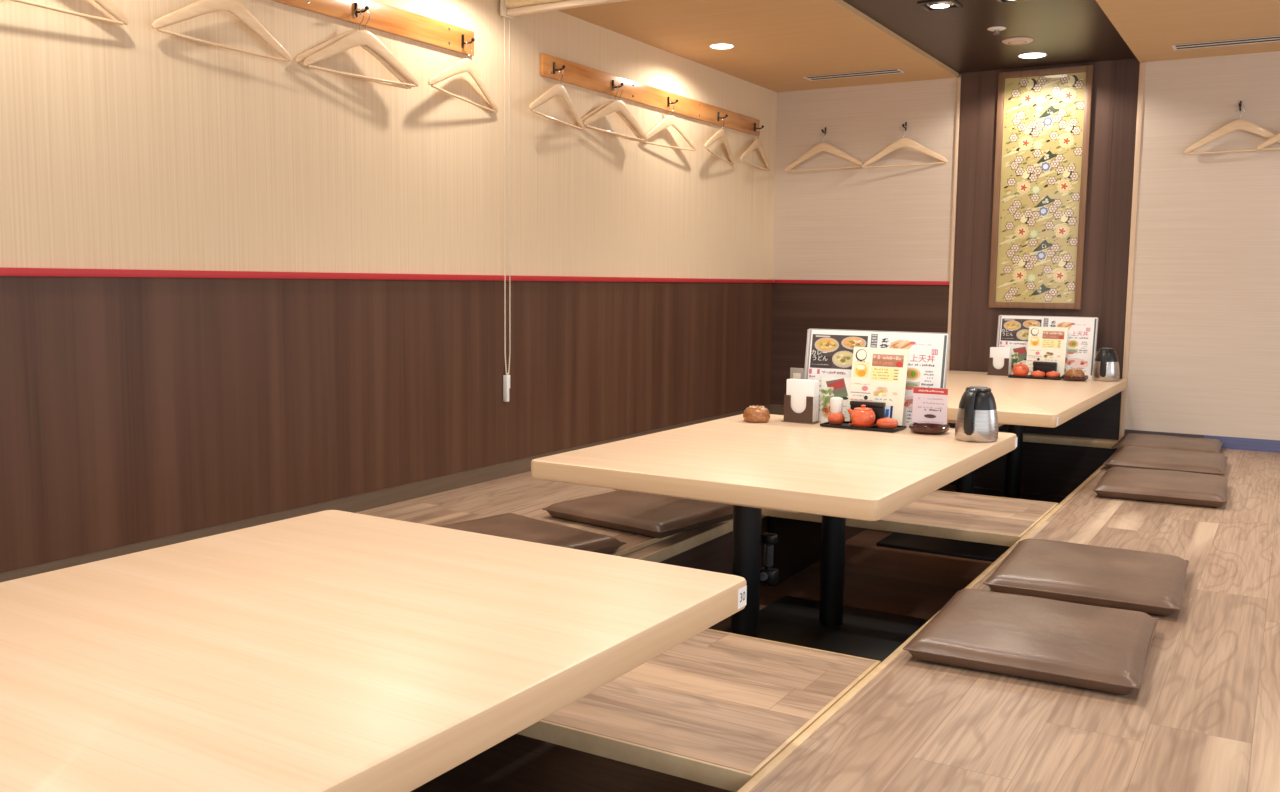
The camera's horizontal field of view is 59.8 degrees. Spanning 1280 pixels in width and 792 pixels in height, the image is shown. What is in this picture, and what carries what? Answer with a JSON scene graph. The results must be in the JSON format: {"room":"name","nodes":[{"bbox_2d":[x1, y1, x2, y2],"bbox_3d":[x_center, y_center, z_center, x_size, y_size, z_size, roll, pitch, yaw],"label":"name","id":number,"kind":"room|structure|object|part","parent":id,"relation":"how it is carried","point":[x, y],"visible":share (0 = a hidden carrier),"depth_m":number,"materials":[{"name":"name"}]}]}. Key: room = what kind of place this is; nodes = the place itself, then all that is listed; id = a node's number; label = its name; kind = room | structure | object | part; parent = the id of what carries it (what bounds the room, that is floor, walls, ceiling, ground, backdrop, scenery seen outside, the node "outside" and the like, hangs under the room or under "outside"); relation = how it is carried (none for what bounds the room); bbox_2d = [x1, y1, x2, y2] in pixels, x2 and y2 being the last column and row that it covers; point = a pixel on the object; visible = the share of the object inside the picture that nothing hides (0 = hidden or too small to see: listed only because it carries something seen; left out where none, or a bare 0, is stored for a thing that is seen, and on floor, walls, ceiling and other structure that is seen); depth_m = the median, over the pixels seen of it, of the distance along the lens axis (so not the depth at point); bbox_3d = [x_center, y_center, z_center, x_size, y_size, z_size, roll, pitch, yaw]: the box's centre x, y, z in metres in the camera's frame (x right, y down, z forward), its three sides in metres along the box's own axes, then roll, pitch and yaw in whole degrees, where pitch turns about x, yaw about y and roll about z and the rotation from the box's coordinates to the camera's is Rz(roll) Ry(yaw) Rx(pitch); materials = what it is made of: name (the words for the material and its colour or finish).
{"room":"japanese restaurant","nodes":[
{"label":"japanese restaurant","id":0,"kind":"room"},
{"bbox_2d":[0,0,776,572],"bbox_3d":[-1.419,-0.598,3.853,0.126,2.400,9.000,4,7,30],"label":"wall","id":1,"kind":"structure","parent":0,"point":[133,410],"depth_m":4.17,"materials":[{"name":"paint"}]},
{"bbox_2d":[271,0,474,55],"bbox_3d":[-1.490,-1.383,3.433,0.088,0.102,3.138,4,7,30],"label":"rail","id":2,"kind":"object","parent":1,"relation":"attached to","point":[389,19],"visible":1,"depth_m":4.37,"materials":[{"name":"brown wood"}]},
{"bbox_2d":[10,0,128,24],"bbox_3d":[-1.678,-1.221,3.130,0.026,0.254,0.544,4,7,29],"label":"hanger","id":3,"kind":"object","parent":2,"relation":"hanging from","point":[110,7],"visible":1,"depth_m":3.30,"materials":[{"name":"brown wood"}]},
{"bbox_2d":[151,0,291,61],"bbox_3d":[-1.360,-1.273,3.663,0.026,0.254,0.544,4,6,32],"label":"hanger","id":4,"kind":"object","parent":2,"relation":"hanging from","point":[201,7],"visible":1,"depth_m":3.65,"materials":[{"name":"brown wood"}]},
{"bbox_2d":[295,9,411,88],"bbox_3d":[-1.062,-1.321,4.180,0.025,0.259,0.544,5,7,37],"label":"hanger","id":5,"kind":"object","parent":2,"relation":"hanging from","point":[300,58],"visible":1,"depth_m":4.19,"materials":[{"name":"brown wood"}]},
{"bbox_2d":[303,9,418,86],"bbox_3d":[-1.036,-1.323,4.185,0.026,0.254,0.544,5,8,37],"label":"hanger","id":6,"kind":"object","parent":2,"relation":"hanging from","point":[359,37],"visible":1,"depth_m":4.17,"materials":[{"name":"brown wood"}]},
{"bbox_2d":[428,40,497,112],"bbox_3d":[-0.735,-1.367,4.702,0.026,0.267,0.543,3,6,23],"label":"hanger","id":7,"kind":"object","parent":2,"relation":"hanging from","point":[463,65],"visible":1,"depth_m":4.68,"materials":[{"name":"brown wood"}]},
{"bbox_2d":[0,404,769,581],"bbox_3d":[-1.379,0.466,3.928,0.010,0.068,8.990,4,7,30],"label":"baseboard","id":8,"kind":"structure","parent":1,"relation":"attached to","point":[378,498],"depth_m":4.39,"materials":[{"name":"plastic"}]},
{"bbox_2d":[0,267,773,282],"bbox_3d":[-1.368,-0.417,3.829,0.020,0.024,8.980,4,7,30],"label":"trim","id":9,"kind":"structure","parent":1,"relation":"attached to","point":[45,272],"depth_m":4.07,"materials":[{"name":"red paint"}]},
{"bbox_2d":[500,0,628,401],"bbox_3d":[-0.099,-0.854,4.761,1.194,1.840,0.090,4,7,30],"label":"roller blind","id":10,"kind":"object","parent":1,"relation":"attached to","point":[509,9],"visible":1,"depth_m":4.95,"materials":[{"name":"fabric"}]},
{"bbox_3d":[-0.603,-0.896,5.056,0.007,1.606,0.044,4,7,30],"label":"bead chain","id":11,"kind":"part","parent":10,"relation":"part of","materials":[{"name":"beige plastic"}]},
{"bbox_2d":[540,53,763,135],"bbox_3d":[0.186,-1.657,6.257,0.088,0.102,2.436,4,7,30],"label":"rail","id":12,"kind":"object","parent":1,"relation":"attached to","point":[573,73],"visible":1,"depth_m":6.00,"materials":[{"name":"brown wood"}]},
{"bbox_2d":[529,67,583,129],"bbox_3d":[-0.385,-1.427,5.282,0.026,0.260,0.544,3,6,24],"label":"hanger","id":13,"kind":"object","parent":12,"relation":"hanging from","point":[556,90],"visible":1,"depth_m":5.26,"materials":[{"name":"brown wood"}]},
{"bbox_2d":[581,85,642,141],"bbox_3d":[-0.140,-1.469,5.739,0.025,0.264,0.543,5,7,36],"label":"hanger","id":14,"kind":"object","parent":12,"relation":"hanging from","point":[619,113],"visible":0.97,"depth_m":5.77,"materials":[{"name":"brown wood"}]},
{"bbox_2d":[583,85,647,141],"bbox_3d":[-0.114,-1.471,5.741,0.025,0.261,0.544,5,7,36],"label":"hanger","id":15,"kind":"object","parent":12,"relation":"hanging from","point":[617,105],"visible":1,"depth_m":5.72,"materials":[{"name":"brown wood"}]},
{"bbox_2d":[643,101,696,150],"bbox_3d":[0.174,-1.525,6.256,0.026,0.254,0.544,5,8,35],"label":"hanger","id":16,"kind":"object","parent":12,"relation":"hanging from","point":[670,120],"visible":0.96,"depth_m":6.24,"materials":[{"name":"brown wood"}]},
{"bbox_2d":[704,116,733,164],"bbox_3d":[0.492,-1.565,6.769,0.026,0.272,0.542,3,6,23],"label":"hanger","id":17,"kind":"object","parent":12,"relation":"hanging from","point":[720,133],"visible":1,"depth_m":6.75,"materials":[{"name":"brown wood"}]},
{"bbox_2d":[741,127,769,170],"bbox_3d":[0.763,-1.620,7.242,0.026,0.254,0.544,3,5,25],"label":"hanger","id":18,"kind":"object","parent":12,"relation":"hanging from","point":[757,143],"visible":1,"depth_m":7.22,"materials":[{"name":"brown wood"}]},
{"bbox_2d":[356,414,776,554],"bbox_3d":[-0.865,0.735,3.654,1.206,0.400,9.000,4,7,30],"label":"floor","id":19,"kind":"structure","parent":0,"point":[522,494],"depth_m":4.56,"materials":[{"name":"brown wood"}]},
{"bbox_2d":[438,513,625,553],"bbox_3d":[-0.449,0.493,3.775,0.604,0.062,0.534,6,8,43],"label":"floor cushion","id":20,"kind":"object","parent":19,"relation":"on","point":[507,525],"visible":0.38,"depth_m":3.79,"materials":[{"name":"brown leather"}]},
{"bbox_2d":[542,490,732,537],"bbox_3d":[0.019,0.441,4.320,0.594,0.063,0.534,6,8,40],"label":"floor cushion","id":21,"kind":"object","parent":19,"relation":"on","point":[656,516],"visible":0.88,"depth_m":4.19,"materials":[{"name":"brown leather"}]},
{"bbox_2d":[621,519,732,558],"bbox_3d":[-0.317,0.784,3.334,0.066,0.382,9.000,4,7,30],"label":"floor","id":22,"kind":"structure","parent":0,"point":[679,537],"depth_m":4.02,"materials":[{"name":"brown wood"}]},
{"bbox_2d":[412,484,1066,791],"bbox_3d":[0.171,0.989,3.064,1.072,0.050,9.000,4,7,30],"label":"floor","id":23,"kind":"structure","parent":0,"point":[916,584],"depth_m":4.28,"materials":[{"name":"black wood"}]},
{"bbox_2d":[0,510,746,791],"bbox_3d":[-0.681,0.728,1.730,1.105,0.725,1.580,4,7,31],"label":"table","id":24,"kind":"object","parent":23,"relation":"on","point":[327,650],"visible":1,"depth_m":1.65,"materials":[{"name":"brown wood"}]},
{"bbox_2d":[411,629,880,791],"bbox_3d":[-0.050,0.822,2.677,1.035,0.356,0.745,4,7,30],"label":"board","id":25,"kind":"object","parent":23,"relation":"on","point":[714,708],"visible":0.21,"depth_m":2.41,"materials":[{"name":"brown wood"}]},
{"bbox_2d":[531,414,1017,661],"bbox_3d":[0.525,0.527,3.796,1.105,0.725,1.530,4,7,31],"label":"table","id":26,"kind":"object","parent":23,"relation":"on","point":[835,474],"visible":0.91,"depth_m":3.50,"materials":[{"name":"brown wood"}]},
{"bbox_3d":[0.332,0.589,3.485,0.200,0.627,0.120,4,7,31],"label":"leg","id":27,"kind":"part","parent":26,"relation":"part of","materials":[{"name":"black metal"}]},
{"bbox_2d":[743,405,769,422],"bbox_3d":[0.459,0.069,4.380,0.108,0.062,0.108,4,7,30],"label":"pot","id":28,"kind":"object","parent":26,"relation":"on","point":[754,414],"visible":1,"depth_m":4.34,"materials":[{"name":"brown paint"}]},
{"bbox_3d":[0.459,0.054,4.378,0.104,0.032,0.104,4,7,30],"label":"lid","id":29,"kind":"part","parent":28,"relation":"part of","materials":[{"name":"brown paint"}]},
{"bbox_2d":[781,379,820,423],"bbox_3d":[0.634,0.019,4.370,0.138,0.168,0.074,5,7,33],"label":"napkin holder","id":30,"kind":"object","parent":26,"relation":"on","point":[801,399],"visible":1,"depth_m":4.34,"materials":[{"name":"brown plastic"}]},
{"bbox_2d":[790,368,803,378],"bbox_3d":[0.628,-0.010,4.471,0.056,0.205,0.014,4,7,30],"label":"sign holder","id":31,"kind":"object","parent":30,"relation":"on","point":[795,373],"visible":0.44,"depth_m":4.46,"materials":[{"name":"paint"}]},
{"bbox_3d":[0.633,0.101,4.378,0.138,0.003,0.074,5,7,33],"label":"foot plate","id":32,"kind":"part","parent":30,"relation":"part of","materials":[{"name":"paint"}]},
{"bbox_3d":[0.538,0.880,3.822,0.620,0.017,1.200,4,7,31],"label":"plate","id":33,"kind":"part","parent":26,"relation":"part of","materials":[{"name":"black metal"}]},
{"bbox_3d":[0.713,0.529,4.105,0.200,0.627,0.120,4,7,31],"label":"leg","id":34,"kind":"part","parent":26,"relation":"part of","materials":[{"name":"black metal"}]},
{"bbox_2d":[819,377,850,421],"bbox_3d":[0.764,0.015,4.379,0.117,0.176,0.031,4,7,27],"label":"leaflet","id":35,"kind":"object","parent":26,"relation":"on","point":[831,386],"visible":0.61,"depth_m":4.38,"materials":[{"name":"white paper"}]},
{"bbox_2d":[820,421,905,432],"bbox_3d":[0.846,0.115,4.228,0.292,0.011,0.140,4,7,32],"label":"tray","id":36,"kind":"object","parent":26,"relation":"on","point":[845,425],"visible":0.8,"depth_m":4.18,"materials":[{"name":"black plastic"}]},
{"bbox_2d":[828,397,844,424],"bbox_3d":[0.755,0.056,4.279,0.065,0.106,0.065,4,7,30],"label":"salt shaker","id":37,"kind":"object","parent":36,"relation":"on","point":[836,417],"visible":1,"depth_m":4.26,"materials":[{"name":"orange ceramic"}]},
{"bbox_2d":[848,405,875,427],"bbox_3d":[0.843,0.075,4.210,0.104,0.085,0.104,-2,6,-20],"label":"pot","id":38,"kind":"object","parent":36,"relation":"on","point":[862,416],"visible":1,"depth_m":4.18,"materials":[{"name":"orange ceramic"}]},
{"bbox_3d":[0.843,0.042,4.206,0.070,0.018,0.070,4,7,30],"label":"lid","id":39,"kind":"part","parent":38,"relation":"part of","materials":[{"name":"orange ceramic"}]},
{"bbox_2d":[850,400,885,425],"bbox_3d":[0.873,0.066,4.273,0.134,0.090,0.030,4,7,30],"label":"box","id":40,"kind":"object","parent":36,"relation":"on","point":[878,408],"visible":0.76,"depth_m":4.24,"materials":[{"name":"paint"}]},
{"bbox_3d":[0.873,0.030,4.269,0.134,0.018,0.030,4,7,30],"label":"lid","id":41,"kind":"part","parent":40,"relation":"part of","materials":[{"name":"paint"}]},
{"bbox_2d":[876,417,897,429],"bbox_3d":[0.925,0.101,4.169,0.081,0.044,0.081,4,7,30],"label":"pot","id":42,"kind":"object","parent":36,"relation":"on","point":[882,423],"visible":0.98,"depth_m":4.14,"materials":[{"name":"orange ceramic"}]},
{"bbox_3d":[0.925,0.087,4.168,0.077,0.016,0.077,4,7,30],"label":"lid","id":43,"kind":"part","parent":42,"relation":"part of","materials":[{"name":"orange ceramic"}]},
{"bbox_2d":[804,328,949,426],"bbox_3d":[0.911,-0.074,4.358,0.574,0.362,0.062,4,7,30],"label":"menu stand","id":44,"kind":"object","parent":26,"relation":"on","point":[829,352],"visible":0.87,"depth_m":4.34,"materials":[{"name":"white paper"}]},
{"bbox_2d":[847,347,908,425],"bbox_3d":[0.917,-0.036,4.298,0.222,0.298,0.056,4,7,32],"label":"menu","id":45,"kind":"object","parent":26,"relation":"on","point":[877,374],"visible":0.84,"depth_m":4.29,"materials":[{"name":"beige paper"}]},
{"bbox_2d":[909,422,949,433],"bbox_3d":[1.067,0.120,4.110,0.146,0.030,0.149,4,7,30],"label":"ashtray","id":46,"kind":"object","parent":26,"relation":"on","point":[922,428],"visible":1,"depth_m":4.07,"materials":[{"name":"ceramic"}]},
{"bbox_2d":[912,387,948,423],"bbox_3d":[1.096,0.046,4.202,0.134,0.158,0.019,4,7,28],"label":"card stand","id":47,"kind":"object","parent":46,"relation":"on","point":[929,405],"visible":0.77,"depth_m":4.19,"materials":[{"name":"white paper"}]},
{"bbox_2d":[955,386,997,441],"bbox_3d":[1.184,0.060,3.926,0.159,0.190,0.147,-1,6,-17],"label":"thermos jug","id":48,"kind":"object","parent":26,"relation":"on","point":[977,417],"visible":1,"depth_m":3.87,"materials":[{"name":"metal"}]},
{"bbox_3d":[1.150,0.055,3.869,0.034,0.161,0.064,5,7,34],"label":"handle","id":49,"kind":"part","parent":48,"relation":"part of","materials":[{"name":"black plastic"}]},
{"bbox_3d":[1.191,-0.024,3.919,0.088,0.016,0.088,5,7,34],"label":"lid","id":50,"kind":"part","parent":48,"relation":"part of","materials":[{"name":"black plastic"}]},
{"bbox_2d":[762,490,1057,586],"bbox_3d":[1.133,0.629,4.670,1.035,0.356,0.747,4,7,30],"label":"board","id":51,"kind":"object","parent":23,"relation":"on","point":[995,520],"visible":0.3,"depth_m":4.54,"materials":[{"name":"brown wood"}]},
{"bbox_2d":[876,370,1125,561],"bbox_3d":[1.843,0.316,5.968,1.105,0.725,2.155,4,7,31],"label":"table","id":52,"kind":"object","parent":23,"relation":"on","point":[1020,402],"visible":0.48,"depth_m":5.56,"materials":[{"name":"brown wood"}]},
{"bbox_3d":[1.653,0.378,5.656,0.200,0.627,0.120,4,7,31],"label":"leg","id":53,"kind":"part","parent":52,"relation":"part of","materials":[{"name":"black metal"}]},
{"bbox_3d":[1.867,0.668,6.012,0.620,0.017,1.760,4,7,31],"label":"plate","id":54,"kind":"part","parent":52,"relation":"part of","materials":[{"name":"beige wood"}]},
{"bbox_2d":[986,347,1011,375],"bbox_3d":[2.181,-0.210,6.747,0.138,0.168,0.074,5,7,33],"label":"napkin holder","id":55,"kind":"object","parent":52,"relation":"on","point":[1000,359],"visible":0.95,"depth_m":6.72,"materials":[{"name":"brown plastic"}]},
{"bbox_3d":[2.222,0.286,6.604,0.200,0.627,0.120,4,7,31],"label":"leg","id":56,"kind":"part","parent":52,"relation":"part of","materials":[{"name":"black metal"}]},
{"bbox_2d":[1010,346,1027,373],"bbox_3d":[2.297,-0.214,6.754,0.117,0.176,0.031,4,7,27],"label":"leaflet","id":57,"kind":"object","parent":52,"relation":"on","point":[1019,353],"visible":0.42,"depth_m":6.76,"materials":[{"name":"white paper"}]},
{"bbox_2d":[1008,375,1061,379],"bbox_3d":[2.337,-0.111,6.571,0.292,0.011,0.140,4,7,30],"label":"tray","id":58,"kind":"object","parent":52,"relation":"on","point":[1009,376],"visible":0.68,"depth_m":6.52,"materials":[{"name":"black plastic"}]},
{"bbox_2d":[1011,362,1028,376],"bbox_3d":[2.257,-0.157,6.600,0.104,0.085,0.104,5,7,34],"label":"pot","id":59,"kind":"object","parent":58,"relation":"on","point":[1020,369],"visible":0.97,"depth_m":6.57,"materials":[{"name":"orange ceramic"}]},
{"bbox_2d":[1031,370,1044,376],"bbox_3d":[2.339,-0.129,6.541,0.081,0.044,0.081,4,7,30],"label":"pot","id":60,"kind":"object","parent":58,"relation":"on","point":[1037,373],"visible":0.99,"depth_m":6.51,"materials":[{"name":"orange ceramic"}]},
{"bbox_2d":[1033,361,1056,376],"bbox_3d":[2.396,-0.157,6.592,0.134,0.090,0.030,4,7,30],"label":"box","id":61,"kind":"object","parent":58,"relation":"on","point":[1046,367],"visible":0.78,"depth_m":6.58,"materials":[{"name":"paint"}]},
{"bbox_3d":[2.396,-0.193,6.588,0.134,0.018,0.030,4,7,30],"label":"lid","id":62,"kind":"part","parent":61,"relation":"part of","materials":[{"name":"paint"}]},
{"bbox_2d":[1046,371,1060,377],"bbox_3d":[2.416,-0.125,6.511,0.081,0.044,0.081,4,7,30],"label":"pot","id":63,"kind":"object","parent":58,"relation":"on","point":[1052,374],"visible":0.98,"depth_m":6.48,"materials":[{"name":"orange ceramic"}]},
{"bbox_3d":[2.416,-0.140,6.510,0.077,0.016,0.077,4,7,30],"label":"lid","id":64,"kind":"part","parent":63,"relation":"part of","materials":[{"name":"orange ceramic"}]},
{"bbox_2d":[1026,326,1067,376],"bbox_3d":[2.426,-0.263,6.649,0.222,0.298,0.056,4,7,32],"label":"menu","id":65,"kind":"object","parent":52,"relation":"on","point":[1045,344],"visible":0.88,"depth_m":6.65,"materials":[{"name":"beige paper"}]},
{"bbox_2d":[996,315,1098,378],"bbox_3d":[2.438,-0.299,6.697,0.574,0.362,0.062,4,7,30],"label":"menu stand","id":66,"kind":"object","parent":52,"relation":"on","point":[1013,330],"visible":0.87,"depth_m":6.63,"materials":[{"name":"white paper"}]},
{"bbox_2d":[1061,374,1087,380],"bbox_3d":[2.512,-0.105,6.434,0.146,0.030,0.149,4,7,30],"label":"ashtray","id":67,"kind":"object","parent":52,"relation":"on","point":[1068,378],"visible":0.91,"depth_m":6.38,"materials":[{"name":"ceramic"}]},
{"bbox_2d":[1065,368,1084,376],"bbox_3d":[2.513,-0.128,6.432,0.108,0.062,0.108,4,7,30],"label":"pot","id":68,"kind":"object","parent":67,"relation":"on","point":[1071,372],"visible":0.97,"depth_m":6.39,"materials":[{"name":"brown ceramic"}]},
{"bbox_2d":[1092,348,1119,380],"bbox_3d":[2.696,-0.184,6.447,0.158,0.190,0.147,-1,6,-18],"label":"thermos jug","id":69,"kind":"object","parent":52,"relation":"on","point":[1106,363],"visible":1,"depth_m":6.39,"materials":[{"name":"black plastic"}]},
{"bbox_3d":[2.663,-0.189,6.390,0.034,0.161,0.064,4,7,32],"label":"handle","id":70,"kind":"part","parent":69,"relation":"part of","materials":[{"name":"black plastic"}]},
{"bbox_2d":[659,488,939,587],"bbox_3d":[-0.309,0.788,3.272,0.008,0.296,8.900,4,7,30],"label":"wall","id":71,"kind":"structure","parent":0,"point":[715,555],"depth_m":4.27,"materials":[{"name":"brown wood"}]},
{"bbox_2d":[611,515,765,562],"bbox_3d":[-0.316,0.605,3.304,0.077,0.059,8.980,4,7,30],"label":"trim","id":72,"kind":"structure","parent":71,"relation":"attached to","point":[684,545],"depth_m":4.01,"materials":[{"name":"brown wood"}]},
{"bbox_2d":[558,0,1279,91],"bbox_3d":[0.976,-1.623,2.351,5.400,0.200,9.030,4,7,30],"label":"ceiling","id":73,"kind":"structure","parent":0,"point":[777,43],"depth_m":5.75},
{"bbox_2d":[709,43,734,48],"bbox_3d":[0.448,-1.913,6.096,0.140,0.005,0.140,4,7,30],"label":"recessed light","id":74,"kind":"object","parent":73,"relation":"in","point":[719,45],"visible":1,"depth_m":6.08,"materials":[{"name":"white plastic"}]},
{"bbox_2d":[803,69,905,80],"bbox_3d":[1.317,-1.985,6.880,0.616,0.004,0.140,4,7,30],"label":"ceiling vent","id":75,"kind":"object","parent":73,"relation":"in","point":[886,71],"visible":1,"depth_m":6.87,"materials":[{"name":"metal"}]},
{"bbox_2d":[917,0,962,11],"bbox_3d":[1.412,-1.837,5.239,0.170,0.012,0.170,4,7,30],"label":"recessed light","id":76,"kind":"object","parent":73,"relation":"in","point":[937,5],"visible":1,"depth_m":5.22,"materials":[{"name":"paint"}]},
{"bbox_2d":[987,26,1005,34],"bbox_3d":[1.832,-1.874,5.722,0.092,0.028,0.092,4,7,30],"label":"sprinkler","id":77,"kind":"object","parent":73,"relation":"attached to","point":[997,29],"visible":1,"depth_m":5.71,"materials":[{"name":"white metal"}]},
{"bbox_2d":[996,0,1025,3],"bbox_3d":[1.702,-1.816,5.069,0.170,0.012,0.170,4,7,30],"label":"recessed light","id":78,"kind":"object","parent":73,"relation":"in","point":[998,1],"visible":1,"depth_m":5.14,"materials":[{"name":"paint"}]},
{"bbox_2d":[1002,37,1032,44],"bbox_3d":[2.033,-1.907,5.996,0.160,0.014,0.160,4,7,30],"label":"smoke detector","id":79,"kind":"object","parent":73,"relation":"attached to","point":[1017,40],"visible":1,"depth_m":5.97,"materials":[{"name":"paint"}]},
{"bbox_2d":[1018,52,1046,58],"bbox_3d":[2.248,-1.949,6.378,0.160,0.005,0.160,4,7,30],"label":"recessed light","id":80,"kind":"object","parent":73,"relation":"in","point":[1034,54],"visible":1,"depth_m":6.36,"materials":[{"name":"white plastic"}]},
{"bbox_2d":[1171,36,1279,49],"bbox_3d":[3.185,-1.854,5.813,0.736,0.004,0.140,4,7,30],"label":"ceiling vent","id":81,"kind":"object","parent":73,"relation":"in","point":[1269,38],"visible":1,"depth_m":5.87,"materials":[{"name":"metal"}]},
{"bbox_2d":[750,448,1279,791],"bbox_3d":[1.950,0.938,2.004,3.056,0.400,9.000,4,7,30],"label":"floor","id":82,"kind":"structure","parent":0,"point":[1204,714],"depth_m":2.44,"materials":[{"name":"brown wood"}]},
{"bbox_2d":[903,588,1158,694],"bbox_3d":[1.011,0.606,2.838,0.529,0.062,0.589,4,7,28],"label":"floor cushion","id":83,"kind":"object","parent":82,"relation":"on","point":[1105,649],"visible":1,"depth_m":2.71,"materials":[{"name":"brown leather"}]},
{"bbox_2d":[983,538,1188,615],"bbox_3d":[1.397,0.547,3.454,0.529,0.062,0.624,4,7,28],"label":"floor cushion","id":84,"kind":"object","parent":82,"relation":"on","point":[1126,579],"visible":0.99,"depth_m":3.31,"materials":[{"name":"brown leather"}]},
{"bbox_2d":[1093,467,1227,507],"bbox_3d":[2.339,0.399,4.987,0.519,0.060,0.624,4,7,28],"label":"floor cushion","id":85,"kind":"object","parent":82,"relation":"on","point":[1165,486],"visible":1,"depth_m":4.82,"materials":[{"name":"brown leather"}]},
{"bbox_2d":[1103,446,1227,475],"bbox_3d":[2.688,0.330,5.678,0.534,0.063,0.604,4,7,29],"label":"floor cushion","id":86,"kind":"object","parent":82,"relation":"on","point":[1124,456],"visible":0.91,"depth_m":5.54,"materials":[{"name":"brown leather"}]},
{"bbox_2d":[1112,433,1222,452],"bbox_3d":[2.955,0.277,6.226,0.524,0.061,0.584,4,7,29],"label":"floor cushion","id":87,"kind":"object","parent":82,"relation":"on","point":[1154,441],"visible":0.69,"depth_m":6.14,"materials":[{"name":"brown leather"}]},
{"bbox_2d":[770,51,1279,439],"bbox_3d":[3.271,-0.708,6.378,5.400,2.600,0.126,4,7,30],"label":"wall","id":88,"kind":"structure","parent":0,"point":[1204,350],"depth_m":6.61,"materials":[{"name":"paint"}]},
{"bbox_2d":[771,405,783,414],"bbox_3d":[1.436,0.130,7.476,1.210,0.066,0.009,4,7,30],"label":"baseboard","id":89,"kind":"structure","parent":88,"relation":"attached to","point":[775,409],"depth_m":7.75,"materials":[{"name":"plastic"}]},
{"bbox_2d":[774,280,948,284],"bbox_3d":[1.447,-0.753,7.378,1.202,0.024,0.020,4,7,30],"label":"trim","id":90,"kind":"structure","parent":88,"relation":"attached to","point":[775,281],"depth_m":7.36,"materials":[{"name":"red paint"}]},
{"bbox_2d":[947,77,960,423],"bbox_3d":[1.985,-0.894,7.067,0.020,2.197,0.042,4,7,30],"label":"trim","id":91,"kind":"structure","parent":88,"relation":"attached to","point":[958,78],"depth_m":7.02,"materials":[{"name":"beige wood"}]},
{"bbox_3d":[2.429,0.065,6.906,1.024,0.332,0.026,4,7,30],"label":"kick panel","id":92,"kind":"part","parent":88,"relation":"part of","materials":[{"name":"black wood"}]},
{"bbox_2d":[989,65,1093,308],"bbox_3d":[2.421,-1.248,6.747,0.540,1.430,0.030,4,7,30],"label":"framed piece","id":93,"kind":"object","parent":88,"relation":"attached to","point":[1043,126],"visible":1,"depth_m":6.75,"materials":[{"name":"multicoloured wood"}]},
{"bbox_3d":[2.440,-1.044,6.790,1.024,1.897,0.028,4,7,30],"label":"dark panel","id":94,"kind":"part","parent":88,"relation":"part of","materials":[{"name":"brown wood"}]},
{"bbox_2d":[1119,62,1145,439],"bbox_3d":[2.890,-0.830,6.538,0.030,2.197,0.038,4,7,30],"label":"trim","id":95,"kind":"structure","parent":88,"relation":"attached to","point":[1142,64],"depth_m":6.52,"materials":[{"name":"beige wood"}]},
{"bbox_2d":[1125,429,1279,452],"bbox_3d":[4.219,0.329,5.844,3.101,0.069,0.009,4,7,30],"label":"baseboard","id":96,"kind":"structure","parent":88,"relation":"attached to","point":[1238,443],"depth_m":6.32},
{"bbox_3d":[1.220,-1.758,7.388,0.015,0.054,0.070,4,7,30],"label":"wall hook","id":97,"kind":"object","parent":88,"relation":"attached to","visible":0},
{"bbox_2d":[785,131,862,170],"bbox_3d":[1.218,-1.631,7.394,0.544,0.254,0.026,2,6,28],"label":"hanger","id":98,"kind":"object","parent":97,"relation":"hanging from","point":[820,147],"visible":1,"depth_m":7.38,"materials":[{"name":"brown wood"}]},
{"bbox_3d":[1.690,-1.724,7.112,0.015,0.054,0.070,4,7,30],"label":"wall hook","id":99,"kind":"object","parent":88,"relation":"attached to","visible":0},
{"bbox_2d":[862,126,946,167],"bbox_3d":[1.686,-1.597,7.114,0.544,0.254,0.026,1,6,23],"label":"hanger","id":100,"kind":"object","parent":99,"relation":"hanging from","point":[903,142],"visible":1,"depth_m":7.10,"materials":[{"name":"brown wood"}]},
{"bbox_3d":[3.319,-1.607,6.157,0.015,0.054,0.070,4,7,30],"label":"wall hook","id":101,"kind":"object","parent":88,"relation":"attached to","visible":0},
{"bbox_2d":[1184,105,1279,154],"bbox_3d":[3.322,-1.481,6.173,0.544,0.254,0.026,3,6,29],"label":"hanger","id":102,"kind":"object","parent":101,"relation":"hanging from","point":[1245,125],"visible":1,"depth_m":6.18,"materials":[{"name":"brown wood"}]},
{"bbox_3d":[3.636,-1.584,5.971,0.015,0.054,0.070,4,7,30],"label":"wall hook","id":103,"kind":"object","parent":88,"relation":"attached to","visible":0},
{"bbox_2d":[1257,133,1279,149],"bbox_3d":[3.625,-1.457,5.968,0.544,0.254,0.025,4,7,31],"label":"hanger","id":104,"kind":"object","parent":103,"relation":"hanging from","point":[1276,138],"visible":1,"depth_m":6.08,"materials":[{"name":"brown wood"}]},
{"bbox_2d":[949,442,1114,495],"bbox_3d":[2.433,0.437,6.864,1.042,0.314,0.075,4,7,30],"label":"floor recess","id":105,"kind":"structure","parent":0,"point":[1050,469],"depth_m":6.79,"materials":[{"name":"black wood"}]},
{"bbox_2d":[737,464,1105,791],"bbox_3d":[0.623,0.663,2.753,0.019,0.042,8.980,4,7,30],"label":"trim","id":106,"kind":"structure","parent":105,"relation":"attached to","point":[807,733],"depth_m":2.54,"materials":[{"name":"brown wood"}]},
{"bbox_2d":[953,428,1118,448],"bbox_3d":[2.434,0.260,6.843,1.041,0.041,0.099,4,7,30],"label":"trim","id":107,"kind":"structure","parent":105,"relation":"on","point":[1027,437],"depth_m":6.71,"materials":[{"name":"brown wood"}]}
]}

